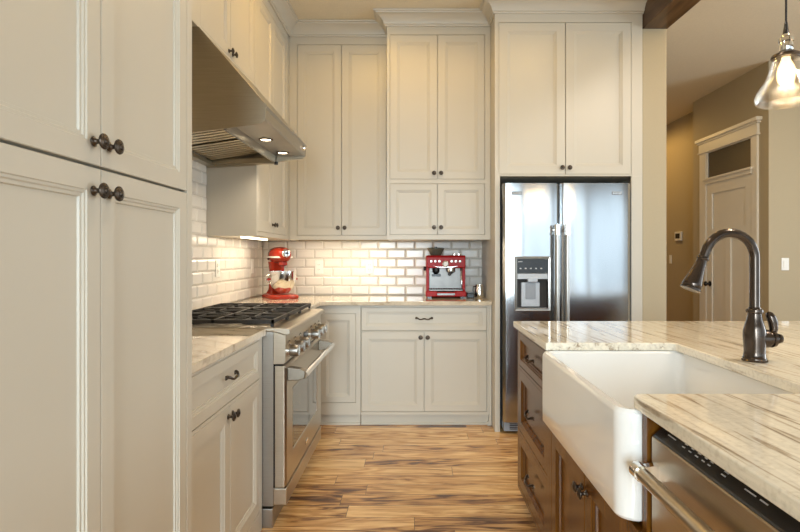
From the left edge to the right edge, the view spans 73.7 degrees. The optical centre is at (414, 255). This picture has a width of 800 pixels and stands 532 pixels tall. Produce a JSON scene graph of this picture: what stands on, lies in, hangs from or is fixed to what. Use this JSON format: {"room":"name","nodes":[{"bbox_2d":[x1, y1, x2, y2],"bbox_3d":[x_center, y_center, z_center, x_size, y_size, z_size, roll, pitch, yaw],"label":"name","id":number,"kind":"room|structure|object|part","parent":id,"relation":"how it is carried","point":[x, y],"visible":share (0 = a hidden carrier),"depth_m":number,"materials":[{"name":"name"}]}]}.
{"room":"kitchen","nodes":[
{"label":"kitchen","id":0,"kind":"room"},
{"bbox_2d":[192,143,261,309],"bbox_3d":[-1.355,-0.280,0.673,0.130,3.050,7.947,0,0,0],"label":"wall","id":1,"kind":"structure","parent":0,"point":[236,282],"depth_m":3.43,"materials":[{"name":"tile"}]},
{"bbox_2d":[216,259,219,276],"bbox_3d":[-1.285,0.080,3.480,0.008,0.114,0.070,0,0,0],"label":"power outlet","id":2,"kind":"object","parent":1,"relation":"attached to","point":[217,261],"visible":1,"depth_m":3.48,"materials":[{"name":"white plastic"}]},
{"bbox_2d":[192,0,255,86],"bbox_3d":[-1.128,-1.376,2.717,0.345,0.668,1.194,0,0,0],"label":"upper cabinet","id":3,"kind":"object","parent":1,"relation":"attached to","point":[230,24],"visible":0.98,"depth_m":2.88,"materials":[{"name":"paint"}]},
{"bbox_3d":[-0.996,-1.353,2.651,0.020,0.593,0.398,0,0,0],"label":"door","id":4,"kind":"part","parent":3,"relation":"part of","materials":[{"name":"paint"}]},
{"bbox_3d":[-0.996,-1.353,3.065,0.020,0.593,0.422,0,0,0],"label":"door","id":5,"kind":"part","parent":3,"relation":"part of","materials":[{"name":"paint"}]},
{"bbox_2d":[192,27,306,167],"bbox_3d":[-0.972,-0.793,2.865,0.632,0.496,0.890,0,0,0],"label":"range hood","id":6,"kind":"object","parent":1,"relation":"attached to","point":[234,124],"visible":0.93,"depth_m":2.42,"materials":[{"name":"metal"}]},
{"bbox_3d":[-0.979,-0.793,2.423,0.618,0.496,0.006,0,0,0],"label":"panel","id":7,"kind":"part","parent":6,"relation":"part of","materials":[{"name":"metal"}]},
{"bbox_3d":[-1.079,-0.575,2.864,0.418,0.040,0.876,0,0,0],"label":"rail","id":8,"kind":"part","parent":6,"relation":"part of","materials":[{"name":"metal"}]},
{"bbox_3d":[-0.865,-0.600,2.862,0.020,0.046,0.844,0,0,0],"label":"drip rail","id":9,"kind":"part","parent":6,"relation":"part of","materials":[{"name":"metal"}]},
{"bbox_3d":[-0.979,-0.793,3.306,0.618,0.496,0.008,0,0,0],"label":"panel","id":10,"kind":"part","parent":6,"relation":"part of","materials":[{"name":"metal"}]},
{"bbox_2d":[206,0,298,240],"bbox_3d":[-1.095,-0.965,3.071,0.411,1.676,2.909,0,0,0],"label":"upper cabinet","id":11,"kind":"object","parent":1,"relation":"attached to","point":[243,201],"visible":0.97,"depth_m":3.53,"materials":[{"name":"paint"}]},
{"bbox_2d":[240,237,267,239],"bbox_3d":[-1.115,-0.121,3.715,0.030,0.009,0.530,0,0,0],"label":"light bar","id":12,"kind":"object","parent":11,"relation":"attached to","point":[240,237],"visible":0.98,"depth_m":3.63,"materials":[{"name":"beige plastic"}]},
{"bbox_3d":[-0.996,-0.903,3.521,0.020,1.493,0.370,0,0,0],"label":"door","id":13,"kind":"part","parent":11,"relation":"part of","materials":[{"name":"paint"}]},
{"bbox_3d":[-0.996,-0.903,3.898,0.020,1.493,0.376,0,0,0],"label":"door","id":14,"kind":"part","parent":11,"relation":"part of","materials":[{"name":"paint"}]},
{"bbox_3d":[-0.937,-1.756,2.894,0.096,0.093,2.548,0,0,0],"label":"crown molding","id":15,"kind":"part","parent":11,"relation":"part of","materials":[{"name":"paint"}]},
{"bbox_2d":[251,259,253,272],"bbox_3d":[-1.285,0.080,4.220,0.009,0.114,0.070,0,0,0],"label":"light switch","id":16,"kind":"object","parent":1,"relation":"attached to","point":[252,260],"visible":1,"depth_m":4.20,"materials":[{"name":"white plastic"}]},
{"bbox_2d":[262,240,481,294],"bbox_3d":[0.156,-0.280,4.582,2.912,3.050,0.130,0,0,0],"label":"wall","id":17,"kind":"structure","parent":0,"point":[398,265],"depth_m":4.52,"materials":[{"name":"tile"}]},
{"bbox_2d":[315,260,322,273],"bbox_3d":[-0.812,0.095,4.512,0.070,0.114,0.008,0,0,0],"label":"power outlet","id":18,"kind":"object","parent":17,"relation":"attached to","point":[318,263],"visible":1,"depth_m":4.51,"materials":[{"name":"white plastic"}]},
{"bbox_2d":[289,20,386,239],"bbox_3d":[-0.598,-0.965,4.299,0.775,1.676,0.456,0,0,0],"label":"upper cabinet","id":19,"kind":"object","parent":17,"relation":"attached to","point":[338,68],"visible":0.96,"depth_m":4.17,"materials":[{"name":"paint"}]},
{"bbox_3d":[-0.748,-0.906,4.178,0.344,1.488,0.020,0,0,0],"label":"door","id":20,"kind":"part","parent":19,"relation":"part of","materials":[{"name":"paint"}]},
{"bbox_3d":[-0.598,-1.756,4.119,0.775,0.093,0.096,0,0,0],"label":"crown molding","id":21,"kind":"part","parent":19,"relation":"part of","materials":[{"name":"paint"}]},
{"bbox_3d":[-0.398,-0.906,4.178,0.348,1.488,0.020,0,0,0],"label":"door","id":22,"kind":"part","parent":19,"relation":"part of","materials":[{"name":"paint"}]},
{"bbox_2d":[365,260,373,273],"bbox_3d":[-0.385,0.095,4.512,0.070,0.114,0.008,0,0,0],"label":"power outlet","id":23,"kind":"object","parent":17,"relation":"attached to","point":[369,264],"visible":1,"depth_m":4.51,"materials":[{"name":"white plastic"}]},
{"bbox_2d":[373,8,489,240],"bbox_3d":[0.129,-0.963,4.205,0.869,1.680,0.643,0,0,0],"label":"upper cabinet","id":24,"kind":"object","parent":17,"relation":"attached to","point":[438,59],"visible":0.99,"depth_m":3.98,"materials":[{"name":"paint"}]},
{"bbox_3d":[-0.010,-0.348,3.990,0.352,0.379,0.020,0,0,0],"label":"door","id":25,"kind":"part","parent":24,"relation":"part of","materials":[{"name":"paint"}]},
{"bbox_3d":[-0.010,-1.113,3.990,0.352,1.075,0.020,0,0,0],"label":"door","id":26,"kind":"part","parent":24,"relation":"part of","materials":[{"name":"paint"}]},
{"bbox_3d":[0.129,-1.756,4.200,0.869,0.093,0.633,0,0,0],"label":"crown molding","id":27,"kind":"part","parent":24,"relation":"part of","materials":[{"name":"paint"}]},
{"bbox_3d":[0.345,-0.348,3.990,0.350,0.379,0.020,0,0,0],"label":"door","id":28,"kind":"part","parent":24,"relation":"part of","materials":[{"name":"paint"}]},
{"bbox_3d":[0.345,-1.113,3.990,0.350,1.075,0.020,0,0,0],"label":"door","id":29,"kind":"part","parent":24,"relation":"part of","materials":[{"name":"paint"}]},
{"bbox_2d":[261,424,537,531],"bbox_3d":[1.900,1.270,2.900,7.200,0.050,12.600,0,0,0],"label":"floor","id":30,"kind":"structure","parent":0,"point":[357,478],"depth_m":2.91,"materials":[{"name":"brown wood"}]},
{"bbox_2d":[0,0,191,531],"bbox_3d":[-0.934,-0.279,1.125,0.731,3.048,0.930,0,0,0],"label":"pantry cabinet","id":31,"kind":"object","parent":30,"relation":"on","point":[96,95],"visible":1,"depth_m":1.09,"materials":[{"name":"paint"}]},
{"bbox_3d":[-0.675,-0.936,0.913,0.020,1.493,0.434,0,0,0],"label":"door","id":32,"kind":"part","parent":31,"relation":"part of","materials":[{"name":"paint"}]},
{"bbox_3d":[-0.675,0.475,0.913,0.020,1.316,0.434,0,0,0],"label":"door","id":33,"kind":"part","parent":31,"relation":"part of","materials":[{"name":"paint"}]},
{"bbox_3d":[-0.650,-0.237,1.103,0.030,0.034,0.034,0,0,0],"label":"knob","id":34,"kind":"part","parent":31,"relation":"part of","materials":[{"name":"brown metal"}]},
{"bbox_3d":[-0.650,-0.135,1.103,0.030,0.034,0.034,0,0,0],"label":"knob","id":35,"kind":"part","parent":31,"relation":"part of","materials":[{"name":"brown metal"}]},
{"bbox_3d":[-0.650,-0.237,1.159,0.030,0.034,0.034,0,0,0],"label":"knob","id":36,"kind":"part","parent":31,"relation":"part of","materials":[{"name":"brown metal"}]},
{"bbox_3d":[-0.650,-0.135,1.159,0.030,0.034,0.034,0,0,0],"label":"knob","id":37,"kind":"part","parent":31,"relation":"part of","materials":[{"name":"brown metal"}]},
{"bbox_3d":[-0.675,-0.936,1.344,0.020,1.493,0.424,0,0,0],"label":"door","id":38,"kind":"part","parent":31,"relation":"part of","materials":[{"name":"paint"}]},
{"bbox_3d":[-0.675,0.475,1.344,0.020,1.316,0.424,0,0,0],"label":"door","id":39,"kind":"part","parent":31,"relation":"part of","materials":[{"name":"paint"}]},
{"bbox_2d":[192,337,261,531],"bbox_3d":[-0.977,0.804,2.013,0.622,0.882,0.832,0,0,0],"label":"base cabinet","id":40,"kind":"object","parent":30,"relation":"on","point":[227,392],"visible":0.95,"depth_m":1.99,"materials":[{"name":"paint"}]},
{"bbox_3d":[-0.708,0.857,1.821,0.020,0.583,0.383,0,0,0],"label":"door","id":41,"kind":"part","parent":40,"relation":"part of","materials":[{"name":"paint"}]},
{"bbox_3d":[-0.708,0.464,2.014,0.020,0.170,0.771,0,0,0],"label":"drawer","id":42,"kind":"part","parent":40,"relation":"part of","materials":[{"name":"paint"}]},
{"bbox_2d":[192,329,265,373],"bbox_3d":[-0.984,0.346,2.013,0.609,0.030,0.840,0,0,0],"label":"countertop","id":43,"kind":"structure","parent":40,"relation":"on","point":[209,346],"depth_m":2.06,"materials":[{"name":"beige stone"}]},
{"bbox_3d":[-0.682,0.600,1.990,0.030,0.034,0.034,0,0,0],"label":"knob","id":44,"kind":"part","parent":40,"relation":"part of","materials":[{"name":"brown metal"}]},
{"bbox_3d":[-0.681,0.451,2.014,0.032,0.023,0.118,0,0,0],"label":"pull handle","id":45,"kind":"part","parent":40,"relation":"part of","materials":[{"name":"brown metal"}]},
{"bbox_3d":[-0.682,0.600,2.038,0.030,0.034,0.034,0,0,0],"label":"knob","id":46,"kind":"part","parent":40,"relation":"part of","materials":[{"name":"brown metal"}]},
{"bbox_3d":[-0.708,0.857,2.208,0.020,0.583,0.384,0,0,0],"label":"door","id":47,"kind":"part","parent":40,"relation":"part of","materials":[{"name":"paint"}]},
{"bbox_2d":[192,303,334,527],"bbox_3d":[-0.891,0.769,2.891,0.790,0.951,0.908,0,0,0],"label":"gas range","id":48,"kind":"object","parent":30,"relation":"on","point":[292,344],"visible":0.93,"depth_m":2.52,"materials":[{"name":"metal"}]},
{"bbox_2d":[192,308,323,334],"bbox_3d":[-0.929,0.344,2.891,0.714,0.032,0.908,0,0,0],"label":"cooktop","id":49,"kind":"object","parent":48,"relation":"in","point":[291,324],"depth_m":2.54,"materials":[{"name":"metal"}]},
{"bbox_3d":[-0.699,1.201,2.467,0.096,0.088,0.056,0,0,0],"label":"leg","id":50,"kind":"part","parent":48,"relation":"part of","materials":[{"name":"metal"}]},
{"bbox_3d":[-0.560,0.442,2.500,0.045,0.057,0.057,0,0,0],"label":"knob","id":51,"kind":"part","parent":48,"relation":"part of","materials":[{"name":"metal"}]},
{"bbox_3d":[-0.618,1.103,2.891,0.060,0.075,0.900,0,0,0],"label":"panel","id":52,"kind":"part","parent":48,"relation":"part of","materials":[{"name":"metal"}]},
{"bbox_3d":[-0.619,0.420,2.891,0.056,0.150,0.908,0,0,0],"label":"control panel","id":53,"kind":"part","parent":48,"relation":"part of","materials":[{"name":"metal"}]},
{"bbox_3d":[-0.615,0.781,2.891,0.053,0.557,0.906,0,0,0],"label":"oven door","id":54,"kind":"part","parent":48,"relation":"part of","materials":[{"name":"metal"}]},
{"bbox_3d":[-0.560,0.442,2.620,0.045,0.057,0.057,0,0,0],"label":"knob","id":55,"kind":"part","parent":48,"relation":"part of","materials":[{"name":"metal"}]},
{"bbox_3d":[-0.593,0.782,2.891,0.003,0.290,0.618,0,0,0],"label":"door glass","id":56,"kind":"part","parent":48,"relation":"part of","materials":[{"name":"grey glass"}]},
{"bbox_3d":[-0.560,0.442,2.740,0.045,0.057,0.057,0,0,0],"label":"knob","id":57,"kind":"part","parent":48,"relation":"part of","materials":[{"name":"metal"}]},
{"bbox_3d":[-0.560,0.442,3.027,0.045,0.057,0.057,0,0,0],"label":"knob","id":58,"kind":"part","parent":48,"relation":"part of","materials":[{"name":"metal"}]},
{"bbox_3d":[-0.512,0.551,2.881,0.031,0.031,0.828,0,0,0],"label":"door handle","id":59,"kind":"part","parent":48,"relation":"part of","materials":[{"name":"silver metal"}]},
{"bbox_3d":[-0.560,0.442,3.147,0.045,0.057,0.057,0,0,0],"label":"knob","id":60,"kind":"part","parent":48,"relation":"part of","materials":[{"name":"metal"}]},
{"bbox_3d":[-0.560,0.442,3.267,0.045,0.057,0.057,0,0,0],"label":"knob","id":61,"kind":"part","parent":48,"relation":"part of","materials":[{"name":"metal"}]},
{"bbox_2d":[315,305,360,424],"bbox_3d":[-0.601,0.804,4.215,0.398,0.882,0.585,0,0,0],"label":"base cabinet","id":62,"kind":"object","parent":30,"relation":"on","point":[341,367],"visible":0.7,"depth_m":3.92,"materials":[{"name":"paint"}]},
{"bbox_3d":[-0.567,0.751,3.933,0.262,0.653,0.020,0,0,0],"label":"door","id":63,"kind":"part","parent":62,"relation":"part of","materials":[{"name":"paint"}]},
{"bbox_2d":[361,305,491,425],"bbox_3d":[0.081,0.804,4.199,0.962,0.882,0.616,0,0,0],"label":"base cabinet","id":64,"kind":"object","parent":30,"relation":"on","point":[421,364],"visible":1,"depth_m":3.93,"materials":[{"name":"paint"}]},
{"bbox_2d":[234,295,491,308],"bbox_3d":[-0.362,0.346,3.933,1.851,0.030,1.163,0,0,0],"label":"countertop","id":65,"kind":"structure","parent":64,"relation":"on","point":[316,301],"depth_m":3.97,"materials":[{"name":"beige stone"}]},
{"bbox_2d":[262,247,298,299],"bbox_3d":[-1.075,0.129,4.219,0.255,0.404,0.365,0,0,-32],"label":"stand mixer","id":66,"kind":"object","parent":65,"relation":"on","point":[281,282],"visible":1,"depth_m":4.11,"materials":[{"name":"red metal"}]},
{"bbox_2d":[265,271,296,292],"bbox_3d":[-1.037,0.202,4.164,0.226,0.168,0.216,0,0,0],"label":"bowl","id":67,"kind":"object","parent":66,"relation":"on","point":[279,281],"depth_m":4.09,"materials":[{"name":"silver metal"}]},
{"bbox_2d":[423,247,465,297],"bbox_3d":[0.234,0.128,4.309,0.336,0.406,0.373,0,0,0],"label":"espresso machine","id":68,"kind":"object","parent":65,"relation":"on","point":[445,274],"visible":1,"depth_m":4.22,"materials":[{"name":"red metal"}]},
{"bbox_3d":[0.101,0.181,4.285,0.022,0.190,0.120,0,0,0],"label":"post","id":69,"kind":"part","parent":68,"relation":"part of","materials":[{"name":"metal"}]},
{"bbox_3d":[0.244,0.176,4.329,0.264,0.170,0.011,0,0,0],"label":"splash plate","id":70,"kind":"part","parent":68,"relation":"part of","materials":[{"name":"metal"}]},
{"bbox_2d":[429,288,462,294],"bbox_3d":[0.244,0.285,4.251,0.264,0.047,0.144,0,0,0],"label":"drip tray","id":71,"kind":"object","parent":68,"relation":"on","point":[432,291],"depth_m":4.19,"materials":[{"name":"metal"}]},
{"bbox_3d":[0.387,0.181,4.285,0.022,0.190,0.120,0,0,0],"label":"post","id":72,"kind":"part","parent":68,"relation":"part of","materials":[{"name":"metal"}]},
{"bbox_2d":[466,292,473,297],"bbox_3d":[0.437,0.308,4.220,0.056,0.046,0.070,0,0,0],"label":"box","id":73,"kind":"object","parent":65,"relation":"on","point":[468,294],"visible":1,"depth_m":4.18,"materials":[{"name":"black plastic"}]},
{"bbox_2d":[473,284,483,297],"bbox_3d":[0.509,0.279,4.232,0.076,0.104,0.084,0,0,40],"label":"milk jug","id":74,"kind":"object","parent":65,"relation":"on","point":[479,290],"visible":1,"depth_m":4.21,"materials":[{"name":"silver metal"}]},
{"bbox_3d":[-0.165,0.852,3.933,0.459,0.586,0.020,0,0,0],"label":"door","id":75,"kind":"part","parent":64,"relation":"part of","materials":[{"name":"paint"}]},
{"bbox_3d":[0.067,0.463,3.933,0.922,0.171,0.020,0,0,0],"label":"drawer","id":76,"kind":"part","parent":64,"relation":"part of","materials":[{"name":"paint"}]},
{"bbox_3d":[0.073,1.206,3.943,0.944,0.078,0.026,0,0,0],"label":"baseboard","id":77,"kind":"part","parent":64,"relation":"part of","materials":[{"name":"paint"}]},
{"bbox_3d":[0.298,0.852,3.933,0.459,0.586,0.020,0,0,0],"label":"door","id":78,"kind":"part","parent":64,"relation":"part of","materials":[{"name":"paint"}]},
{"bbox_3d":[0.546,0.804,3.933,0.032,0.882,0.038,0,0,0],"label":"corner post","id":79,"kind":"part","parent":64,"relation":"part of","materials":[{"name":"paint"}]},
{"bbox_2d":[518,330,548,531],"bbox_3d":[0.782,0.804,2.375,0.592,0.882,0.630,0,0,0],"label":"base cabinet","id":80,"kind":"object","parent":30,"relation":"on","point":[533,433],"visible":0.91,"depth_m":2.39,"materials":[{"name":"brown wood"}]},
{"bbox_3d":[0.502,1.006,2.377,0.032,0.023,0.128,0,0,0],"label":"pull handle","id":81,"kind":"part","parent":80,"relation":"part of","materials":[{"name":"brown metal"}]},
{"bbox_3d":[0.502,0.711,2.377,0.032,0.023,0.128,0,0,0],"label":"pull handle","id":82,"kind":"part","parent":80,"relation":"part of","materials":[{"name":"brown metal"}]},
{"bbox_3d":[0.502,0.461,2.377,0.032,0.023,0.128,0,0,0],"label":"pull handle","id":83,"kind":"part","parent":80,"relation":"part of","materials":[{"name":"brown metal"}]},
{"bbox_3d":[0.528,0.460,2.377,0.020,0.162,0.566,0,0,0],"label":"drawer","id":84,"kind":"part","parent":80,"relation":"part of","materials":[{"name":"brown wood"}]},
{"bbox_3d":[0.528,1.008,2.377,0.020,0.259,0.566,0,0,0],"label":"drawer","id":85,"kind":"part","parent":80,"relation":"part of","materials":[{"name":"brown wood"}]},
{"bbox_3d":[0.528,0.710,2.377,0.020,0.302,0.566,0,0,0],"label":"drawer","id":86,"kind":"part","parent":80,"relation":"part of","materials":[{"name":"brown wood"}]},
{"bbox_2d":[479,0,646,431],"bbox_3d":[1.085,-0.279,4.101,1.233,3.048,0.853,0,0,0],"label":"tall cabinet","id":87,"kind":"object","parent":30,"relation":"on","point":[566,75],"visible":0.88,"depth_m":3.78,"materials":[{"name":"paint"}]},
{"bbox_3d":[0.583,0.340,4.149,0.036,1.810,0.757,0,0,0],"label":"panel","id":88,"kind":"part","parent":87,"relation":"part of","materials":[{"name":"paint"}]},
{"bbox_3d":[0.828,-1.115,3.780,0.468,1.071,0.020,0,0,0],"label":"door","id":89,"kind":"part","parent":87,"relation":"part of","materials":[{"name":"paint"}]},
{"bbox_3d":[1.085,-1.756,4.096,1.233,0.093,0.843,0,0,0],"label":"crown molding","id":90,"kind":"part","parent":87,"relation":"part of","materials":[{"name":"paint"}]},
{"bbox_3d":[1.297,-1.115,3.780,0.462,1.071,0.020,0,0,0],"label":"door","id":91,"kind":"part","parent":87,"relation":"part of","materials":[{"name":"paint"}]},
{"bbox_3d":[1.569,0.340,4.149,0.078,1.810,0.757,0,0,0],"label":"panel","id":92,"kind":"part","parent":87,"relation":"part of","materials":[{"name":"paint"}]},
{"bbox_2d":[500,183,629,430],"bbox_3d":[1.055,0.370,4.039,0.886,1.750,0.842,0,0,0],"label":"refrigerator","id":93,"kind":"object","parent":30,"relation":"on","point":[565,247],"visible":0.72,"depth_m":3.69,"materials":[{"name":"grey metal"}]},
{"bbox_3d":[0.806,0.325,3.729,0.388,1.660,0.083,0,0,0],"label":"freezer door","id":94,"kind":"part","parent":93,"relation":"part of","materials":[{"name":"metal"}]},
{"bbox_3d":[0.814,0.163,3.702,0.070,0.036,0.036,0,0,0],"label":"spout","id":95,"kind":"part","parent":93,"relation":"part of","materials":[{"name":"grey plastic"}]},
{"bbox_3d":[0.970,0.307,3.638,0.033,1.035,0.033,0,0,0],"label":"door handle","id":96,"kind":"part","parent":93,"relation":"part of","materials":[{"name":"metal"}]},
{"bbox_3d":[1.038,0.307,3.638,0.033,1.035,0.033,0,0,0],"label":"door handle","id":97,"kind":"part","parent":93,"relation":"part of","materials":[{"name":"metal"}]},
{"bbox_3d":[1.253,0.325,3.729,0.490,1.660,0.083,0,0,0],"label":"fridge door","id":98,"kind":"part","parent":93,"relation":"part of","materials":[{"name":"metal"}]},
{"bbox_2d":[549,414,661,531],"bbox_3d":[0.801,0.804,1.248,0.625,0.882,1.620,0,0,0],"label":"base cabinet","id":99,"kind":"object","parent":30,"relation":"on","point":[575,505],"visible":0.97,"depth_m":1.65,"materials":[{"name":"brown wood"}]},
{"bbox_3d":[0.528,0.896,1.831,0.020,0.483,0.391,0,0,0],"label":"door","id":100,"kind":"part","parent":99,"relation":"part of","materials":[{"name":"brown wood"}]},
{"bbox_3d":[0.503,0.717,1.657,0.030,0.034,0.034,0,0,0],"label":"knob","id":101,"kind":"part","parent":99,"relation":"part of","materials":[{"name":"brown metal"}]},
{"bbox_3d":[0.503,0.717,1.609,0.030,0.034,0.034,0,0,0],"label":"knob","id":102,"kind":"part","parent":99,"relation":"part of","materials":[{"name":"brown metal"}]},
{"bbox_3d":[0.528,0.896,1.440,0.020,0.483,0.383,0,0,0],"label":"door","id":103,"kind":"part","parent":99,"relation":"part of","materials":[{"name":"brown wood"}]},
{"bbox_2d":[629,427,799,531],"bbox_3d":[0.781,0.809,0.905,0.606,0.872,0.600,0,0,0],"label":"dishwasher","id":104,"kind":"object","parent":30,"relation":"on","point":[689,491],"visible":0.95,"depth_m":0.99,"materials":[{"name":"silver metal"}]},
{"bbox_3d":[0.496,0.477,0.905,0.031,0.031,0.560,0,0,0],"label":"door handle","id":105,"kind":"part","parent":104,"relation":"part of","materials":[{"name":"metal"}]},
{"bbox_3d":[0.556,0.765,0.905,0.045,0.719,0.600,0,0,0],"label":"door","id":106,"kind":"part","parent":104,"relation":"part of","materials":[{"name":"metal"}]},
{"bbox_3d":[1.493,0.804,1.560,0.745,0.882,2.240,0,0,0],"label":"cabinet","id":107,"kind":"object","parent":30,"relation":"on","visible":0},
{"bbox_2d":[513,321,799,521],"bbox_3d":[1.374,0.346,1.508,1.752,0.030,2.415,0,0,0],"label":"countertop","id":108,"kind":"structure","parent":107,"relation":"on","point":[754,438],"depth_m":1.23,"materials":[{"name":"beige stone"}]},
{"bbox_2d":[542,351,792,520],"bbox_3d":[0.762,0.495,1.650,0.565,0.264,0.800,0,0,0],"label":"farmhouse sink","id":109,"kind":"object","parent":108,"relation":"in","point":[588,396],"visible":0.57,"depth_m":1.69,"materials":[{"name":"white ceramic"}]},
{"bbox_2d":[680,228,783,362],"bbox_3d":[0.995,0.122,1.677,0.329,0.417,0.074,0,0,-6],"label":"kitchen faucet","id":110,"kind":"object","parent":108,"relation":"on","point":[756,338],"visible":1,"depth_m":1.67,"materials":[{"name":"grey metal"}]},
{"bbox_3d":[1.127,0.214,1.685,0.036,0.078,0.029,0,0,0],"label":"lever","id":111,"kind":"part","parent":110,"relation":"part of","materials":[{"name":"brown metal"}]},
{"bbox_2d":[289,0,799,124],"bbox_3d":[1.900,-1.835,2.900,7.200,0.060,12.600,0,0,0],"label":"ceiling","id":112,"kind":"structure","parent":0,"point":[714,43],"depth_m":4.31,"materials":[{"name":"paint"}]},
{"bbox_2d":[642,0,700,28],"bbox_3d":[1.800,-1.708,0.320,0.180,0.195,6.948,0,0,-2],"label":"ceiling beam","id":113,"kind":"structure","parent":112,"relation":"attached to","point":[658,14],"depth_m":3.58,"materials":[{"name":"brown wood"}]},
{"bbox_2d":[754,0,799,109],"bbox_3d":[1.280,-1.173,1.840,0.188,1.294,0.188,0,0,0],"label":"pendant lamp","id":114,"kind":"object","parent":112,"relation":"hanging from","point":[786,72],"visible":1,"depth_m":1.83,"materials":[{"name":"glass"}]},
{"bbox_3d":[1.280,-0.606,1.840,0.188,0.158,0.188,0,0,0],"label":"lamp shade","id":115,"kind":"part","parent":114,"relation":"part of","materials":[{"name":"clear glass"}]},
{"bbox_2d":[778,33,793,50],"bbox_3d":[1.280,-0.735,1.840,0.047,0.060,0.047,0,0,0],"label":"socket","id":116,"kind":"object","parent":114,"relation":"attached to","point":[785,43],"depth_m":1.82,"materials":[{"name":"silver metal"}]},
{"bbox_3d":[1.282,-1.304,1.840,0.010,1.033,0.007,0,0,0],"label":"cord","id":117,"kind":"part","parent":114,"relation":"part of","materials":[{"name":"fabric"}]},
{"bbox_3d":[1.280,-0.636,1.840,0.056,0.107,0.056,0,0,0],"label":"bulb","id":118,"kind":"part","parent":114,"relation":"part of","materials":[{"name":"white glass"}]},
{"bbox_2d":[642,29,665,320],"bbox_3d":[1.698,-0.280,6.390,0.172,3.050,5.220,0,0,0],"label":"wall","id":119,"kind":"structure","parent":0,"point":[653,40],"depth_m":3.78,"materials":[{"name":"paint"}]},
{"bbox_2d":[666,112,692,320],"bbox_3d":[3.535,-0.280,7.635,0.130,3.050,2.730,0,0,0],"label":"wall","id":120,"kind":"structure","parent":0,"point":[679,133],"depth_m":7.02,"materials":[{"name":"paint"}]},
{"bbox_2d":[675,231,681,240],"bbox_3d":[3.457,-0.260,7.000,0.027,0.120,0.170,0,0,0],"label":"thermostat","id":121,"kind":"object","parent":120,"relation":"attached to","point":[678,235],"visible":1,"depth_m":6.97,"materials":[{"name":"white plastic"}]},
{"bbox_2d":[693,61,787,320],"bbox_3d":[3.360,-0.280,5.600,0.180,3.050,1.340,0,0,0],"label":"wall","id":122,"kind":"structure","parent":0,"point":[731,104],"depth_m":4.98,"materials":[{"name":"paint"}]},
{"bbox_2d":[695,116,761,320],"bbox_3d":[3.230,-0.036,5.575,0.080,2.562,1.110,0,0,0],"label":"door","id":123,"kind":"structure","parent":122,"relation":"in","point":[728,157],"depth_m":5.54,"materials":[{"name":"paint"}]},
{"bbox_3d":[3.223,0.305,5.885,0.066,0.060,0.060,0,0,0],"label":"knob","id":124,"kind":"part","parent":123,"relation":"part of","materials":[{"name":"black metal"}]},
{"bbox_3d":[3.262,-1.010,5.555,0.016,0.310,0.810,0,0,0],"label":"transom sash","id":125,"kind":"part","parent":123,"relation":"part of","materials":[{"name":"paint"}]},
{"bbox_3d":[3.266,-1.010,5.555,0.004,0.310,0.810,0,0,0],"label":"transom glass","id":126,"kind":"part","parent":123,"relation":"part of","materials":[{"name":"glass"}]},
{"bbox_2d":[788,61,799,320],"bbox_3d":[4.450,-0.280,4.990,2.000,3.050,0.120,0,0,0],"label":"wall","id":127,"kind":"structure","parent":0,"point":[794,88],"depth_m":4.93,"materials":[{"name":"paint"}]},
{"bbox_2d":[781,258,788,269],"bbox_3d":[3.420,0.075,4.926,0.070,0.114,0.009,0,0,0],"label":"light switch","id":128,"kind":"object","parent":127,"relation":"attached to","point":[784,261],"visible":1,"depth_m":4.93,"materials":[{"name":"white plastic"}]}
]}

